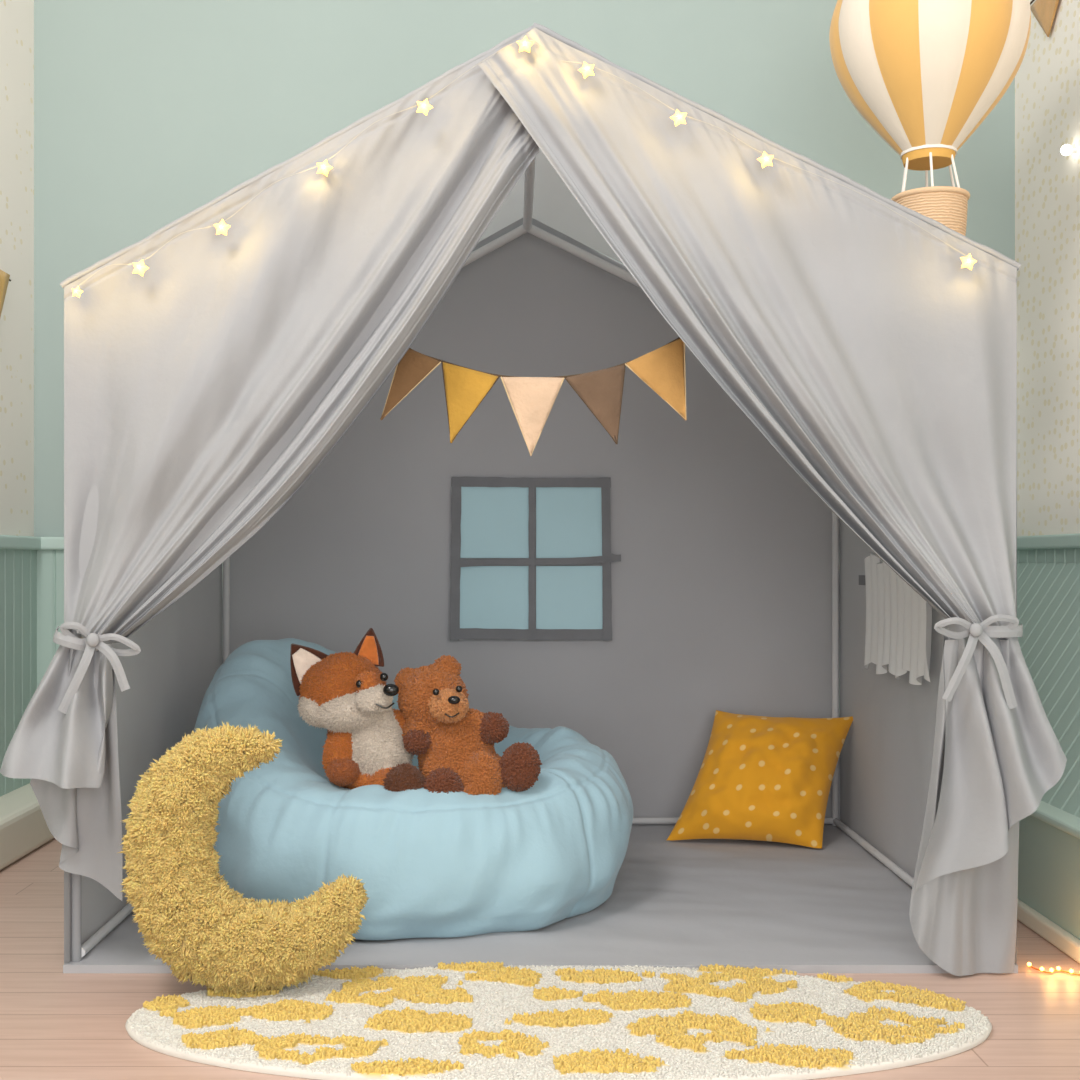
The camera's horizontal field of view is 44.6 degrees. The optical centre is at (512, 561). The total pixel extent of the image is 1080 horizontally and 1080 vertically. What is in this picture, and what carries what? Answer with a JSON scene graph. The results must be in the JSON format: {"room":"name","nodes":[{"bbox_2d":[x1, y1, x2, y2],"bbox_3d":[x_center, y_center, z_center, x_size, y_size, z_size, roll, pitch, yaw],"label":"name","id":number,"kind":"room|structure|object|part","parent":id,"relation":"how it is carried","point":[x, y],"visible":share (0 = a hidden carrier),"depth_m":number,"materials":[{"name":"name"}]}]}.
{"room":"children's room","nodes":[
{"label":"children's room","id":0,"kind":"room"},
{"bbox_2d":[0,0,33,536],"bbox_3d":[-1.135,-0.648,1.190,0.050,2.500,3.720,0,0,0],"label":"wall","id":1,"kind":"structure","parent":0,"point":[16,16],"depth_m":2.95,"materials":[{"name":"beige paint"}]},
{"bbox_2d":[0,549,36,796],"bbox_3d":[-1.102,0.282,1.192,0.004,0.640,3.724,0,0,0],"label":"wainscoting","id":2,"kind":"structure","parent":1,"relation":"attached to","point":[18,567],"depth_m":2.92,"materials":[{"name":"green wood"}]},
{"bbox_2d":[0,535,40,549],"bbox_3d":[-1.097,-0.043,1.190,0.025,0.030,3.720,0,0,0],"label":"trim rail","id":3,"kind":"object","parent":1,"relation":"attached to","point":[6,541],"visible":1,"depth_m":2.90,"materials":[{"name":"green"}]},
{"bbox_2d":[0,0,1058,316],"bbox_3d":[0.026,-0.904,2.605,2.265,0.892,0.751,0,0,0],"label":"bunting","id":4,"kind":"object","parent":1,"relation":"attached to","point":[1044,11],"visible":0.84,"depth_m":2.85,"materials":[{"name":"fabric"}]},
{"bbox_2d":[34,0,1014,536],"bbox_3d":[0.026,-0.648,3.075,2.373,2.500,0.050,0,0,0],"label":"wall","id":5,"kind":"structure","parent":0,"point":[147,112],"depth_m":3.05,"materials":[{"name":"green paint"}]},
{"bbox_2d":[40,537,63,549],"bbox_3d":[0.026,-0.043,3.038,2.273,0.030,0.025,0,0,0],"label":"trim rail","id":6,"kind":"object","parent":5,"relation":"attached to","point":[47,543],"visible":0.02,"depth_m":3.02,"materials":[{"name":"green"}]},
{"bbox_2d":[37,550,222,686],"bbox_3d":[0.029,0.282,3.042,2.277,0.640,0.004,0,0,0],"label":"trim","id":7,"kind":"structure","parent":5,"relation":"attached to","point":[50,563],"depth_m":3.04,"materials":[{"name":"green wood"}]},
{"bbox_2d":[829,0,1030,235],"bbox_3d":[0.767,-1.240,2.430,0.355,1.315,0.355,0,0,0],"label":"ornament","id":8,"kind":"object","parent":5,"relation":"attached to","point":[924,75],"visible":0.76,"depth_m":2.34,"materials":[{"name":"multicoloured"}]},
{"bbox_3d":[0.767,-0.753,2.430,0.099,0.005,0.099,0,0,41],"label":"neck trim","id":9,"kind":"part","parent":8,"relation":"part of","materials":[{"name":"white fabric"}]},
{"bbox_2d":[891,186,969,235],"bbox_3d":[0.770,-0.629,2.430,0.141,0.092,0.141,0,0,0],"label":"basket","id":10,"kind":"object","parent":8,"relation":"on","point":[947,205],"depth_m":2.37,"materials":[{"name":"brown wicker"}]},
{"bbox_2d":[1017,899,1079,963],"bbox_3d":[0.854,0.587,1.184,0.017,0.030,3.708,0,0,0],"label":"baseboard","id":11,"kind":"structure","parent":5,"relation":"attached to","point":[1060,938],"depth_m":2.08,"materials":[{"name":"beige wood"}]},
{"bbox_2d":[1031,801,1079,838],"bbox_3d":[0.874,0.409,1.184,0.052,0.015,3.708,0,0,0],"label":"trim","id":12,"kind":"structure","parent":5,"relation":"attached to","point":[1069,823],"depth_m":2.08,"materials":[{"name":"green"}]},
{"bbox_2d":[0,838,1079,1079],"bbox_3d":[0.026,0.627,1.215,2.373,0.050,3.770,0,0,0],"label":"floor","id":13,"kind":"structure","parent":0,"point":[55,1024],"depth_m":1.77,"materials":[{"name":"brown wood"}]},
{"bbox_2d":[0,783,53,869],"bbox_3d":[-1.050,0.552,1.190,0.120,0.100,3.720,0,0,0],"label":"board","id":14,"kind":"object","parent":13,"relation":"on","point":[24,828],"visible":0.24,"depth_m":2.68,"materials":[{"name":"beige wood"}]},
{"bbox_2d":[0,23,1066,975],"bbox_3d":[0.029,-0.093,2.392,1.491,1.389,1.198,0,0,0],"label":"tent","id":15,"kind":"object","parent":13,"relation":"on","point":[828,528],"visible":0.93,"depth_m":1.92,"materials":[{"name":"fabric"}]},
{"bbox_2d":[72,264,116,297],"bbox_3d":[-0.591,-0.397,1.873,0.062,0.047,0.032,0,0,0],"label":"fairy lights","id":16,"kind":"object","parent":15,"relation":"attached to","point":[76,292],"depth_m":1.88,"materials":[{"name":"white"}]},
{"bbox_3d":[-0.659,0.098,2.455,0.013,1.008,1.050,0,0,0],"label":"panel","id":17,"kind":"part","parent":15,"relation":"part of","materials":[{"name":"fabric"}]},
{"bbox_2d":[122,140,351,275],"bbox_3d":[-0.389,-0.500,1.873,0.323,0.190,0.032,0,0,0],"label":"fairy lights","id":18,"kind":"object","parent":15,"relation":"attached to","point":[323,167],"depth_m":1.88,"materials":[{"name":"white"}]},
{"bbox_2d":[64,32,538,642],"bbox_3d":[-0.308,-0.329,1.897,0.692,0.896,0.067,0,0,0],"label":"curtain","id":19,"kind":"object","parent":15,"relation":"hanging from","point":[203,389],"depth_m":1.91,"materials":[{"name":"fabric"}]},
{"bbox_2d":[194,638,632,939],"bbox_3d":[-0.181,0.368,2.375,0.790,0.442,0.730,0,0,0],"label":"bean bag chair","id":20,"kind":"object","parent":15,"relation":"on","point":[452,864],"visible":0.66,"depth_m":2.08,"materials":[{"name":"fabric"}]},
{"bbox_2d":[290,628,424,791],"bbox_3d":[-0.236,0.259,2.179,0.249,0.297,0.162,0,0,31],"label":"fox","id":21,"kind":"object","parent":20,"relation":"on","point":[346,695],"visible":0.94,"depth_m":2.14,"materials":[{"name":"fur"}]},
{"bbox_2d":[394,655,541,794],"bbox_3d":[-0.073,0.282,2.159,0.242,0.248,0.159,0,0,0],"label":"teddy bear","id":22,"kind":"object","parent":20,"relation":"on","point":[453,742],"visible":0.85,"depth_m":2.13},
{"bbox_2d":[362,36,544,131],"bbox_3d":[-0.084,-0.675,1.873,0.257,0.134,0.032,0,0,0],"label":"fairy lights","id":23,"kind":"object","parent":15,"relation":"attached to","point":[524,44],"depth_m":1.86,"materials":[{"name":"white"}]},
{"bbox_3d":[-0.042,0.083,2.967,0.156,0.147,0.006,0,0,0],"label":"pane","id":24,"kind":"part","parent":15,"relation":"part of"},
{"bbox_3d":[-0.042,-0.089,2.967,0.156,0.161,0.006,0,0,0],"label":"pane","id":25,"kind":"part","parent":15,"relation":"part of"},
{"bbox_3d":[0.040,-0.089,2.980,1.398,1.382,0.021,0,0,0],"label":"panel","id":26,"kind":"part","parent":15,"relation":"part of","materials":[{"name":"fabric"}]},
{"bbox_2d":[380,337,686,455],"bbox_3d":[0.048,-0.278,1.977,0.583,0.238,0.037,0,0,0],"label":"garland","id":27,"kind":"object","parent":15,"relation":"hanging from","point":[532,399],"visible":0.92,"depth_m":1.99,"materials":[{"name":"fabric"}]},
{"bbox_3d":[-0.154,-0.270,1.988,0.092,0.113,0.002,0,0,0],"label":"flag trim","id":28,"kind":"part","parent":27,"relation":"part of","materials":[{"name":"beige fabric"}]},
{"bbox_3d":[-0.064,-0.241,1.988,0.088,0.124,0.002,0,0,0],"label":"flag trim","id":29,"kind":"part","parent":27,"relation":"part of","materials":[{"name":"yellow fabric"}]},
{"bbox_3d":[0.029,-0.220,1.988,0.097,0.121,0.002,0,0,0],"label":"flag trim","id":30,"kind":"part","parent":27,"relation":"part of","materials":[{"name":"beige fabric"}]},
{"bbox_3d":[0.048,-0.337,1.976,0.583,0.122,0.036,0,0,0],"label":"cord","id":31,"kind":"part","parent":27,"relation":"part of","materials":[{"name":"fabric"}]},
{"bbox_3d":[0.124,-0.238,1.988,0.093,0.121,0.002,0,0,0],"label":"flag trim","id":32,"kind":"part","parent":27,"relation":"part of","materials":[{"name":"brown fabric"}]},
{"bbox_3d":[0.215,-0.277,1.988,0.093,0.126,0.002,0,0,0],"label":"flag trim","id":33,"kind":"part","parent":27,"relation":"part of","materials":[{"name":"beige"}]},
{"bbox_3d":[0.127,0.083,2.967,0.149,0.147,0.006,0,0,0],"label":"pane","id":34,"kind":"part","parent":15,"relation":"part of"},
{"bbox_3d":[0.127,-0.089,2.967,0.149,0.161,0.006,0,0,0],"label":"pane","id":35,"kind":"part","parent":15,"relation":"part of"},
{"bbox_2d":[478,28,1016,625],"bbox_3d":[0.342,-0.334,1.886,0.784,0.860,0.078,0,0,-2],"label":"curtain","id":36,"kind":"object","parent":15,"relation":"hanging from","point":[881,368],"depth_m":1.90,"materials":[{"name":"fabric"}]},
{"bbox_2d":[667,710,852,848],"bbox_3d":[0.533,0.457,2.803,0.420,0.262,0.206,0,0,0],"label":"throw pillow","id":37,"kind":"object","parent":15,"relation":"on","point":[759,778],"visible":1,"depth_m":2.75,"materials":[{"name":"yellow fabric"}]},
{"bbox_2d":[575,62,976,269],"bbox_3d":[0.371,-0.559,1.873,0.566,0.292,0.032,0,0,0],"label":"fairy lights","id":38,"kind":"object","parent":15,"relation":"attached to","point":[586,70],"depth_m":1.88,"materials":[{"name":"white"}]},
{"bbox_2d":[864,552,931,684],"bbox_3d":[0.717,0.100,2.465,0.016,0.239,0.410,0,0,0],"label":"curtain","id":39,"kind":"object","parent":15,"relation":"hanging from","point":[898,634],"depth_m":2.46,"materials":[{"name":"white fabric"}]},
{"bbox_3d":[0.739,0.085,2.455,0.013,1.033,1.050,0,0,0],"label":"panel","id":40,"kind":"part","parent":15,"relation":"part of","materials":[{"name":"fabric"}]},
{"bbox_2d":[125,961,991,1079],"bbox_3d":[0.059,0.592,1.716,1.126,0.020,0.452,0,0,0],"label":"round rug","id":41,"kind":"object","parent":13,"relation":"on","point":[479,1020],"visible":0.97,"depth_m":1.68,"materials":[{"name":"fur"}]},
{"bbox_2d":[120,722,370,995],"bbox_3d":[-0.369,0.409,1.814,0.350,0.382,0.144,0,0,0],"label":"pillow","id":42,"kind":"object","parent":41,"relation":"on","point":[218,938],"visible":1,"depth_m":1.78,"materials":[{"name":"fur"}]},
{"bbox_2d":[1027,962,1079,975],"bbox_3d":[0.833,0.597,1.694,0.072,0.007,0.531,0,0,-8],"label":"light","id":43,"kind":"object","parent":13,"relation":"on","point":[1058,968],"visible":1,"depth_m":1.93,"materials":[{"name":"yellow plastic"}]},
{"bbox_2d":[1015,0,1079,535],"bbox_3d":[1.188,-0.648,1.190,0.050,2.500,3.720,0,0,0],"label":"wall","id":44,"kind":"structure","parent":0,"point":[1047,79],"depth_m":2.86,"materials":[{"name":"beige paper"}]},
{"bbox_2d":[1017,533,1079,549],"bbox_3d":[1.151,-0.043,1.190,0.025,0.030,3.720,0,0,0],"label":"trim rail","id":45,"kind":"object","parent":44,"relation":"attached to","point":[1057,541],"visible":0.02,"depth_m":2.79,"materials":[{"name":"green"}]},
{"bbox_2d":[1017,548,1079,564],"bbox_3d":[1.155,0.282,1.192,0.004,0.640,3.724,0,0,0],"label":"trim","id":46,"kind":"structure","parent":44,"relation":"attached to","point":[1071,555],"depth_m":2.83,"materials":[{"name":"green wood"}]},
{"bbox_2d":[1061,144,1076,155],"bbox_3d":[1.147,-0.851,2.719,0.031,0.022,0.022,0,0,0],"label":"light","id":47,"kind":"object","parent":44,"relation":"attached to","point":[1066,149],"visible":1,"depth_m":2.71,"materials":[{"name":"white"}]},
{"bbox_3d":[1.143,-0.851,2.719,0.022,0.022,0.022,0,0,0],"label":"lamp bulb","id":48,"kind":"part","parent":47,"relation":"part of","materials":[{"name":"white"}]},
{"bbox_2d":[1018,815,1079,939],"bbox_3d":[1.006,0.509,1.184,0.291,0.185,3.708,0,0,0],"label":"baseboard","id":49,"kind":"structure","parent":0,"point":[1049,856],"depth_m":2.11,"materials":[{"name":"green wood"}]},
{"bbox_2d":[1017,563,1079,817],"bbox_3d":[1.018,0.208,1.184,0.266,0.412,3.708,0,0,0],"label":"beadboard","id":50,"kind":"object","parent":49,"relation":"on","point":[1048,595],"visible":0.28,"depth_m":2.54,"materials":[{"name":"green wood"}]}
]}

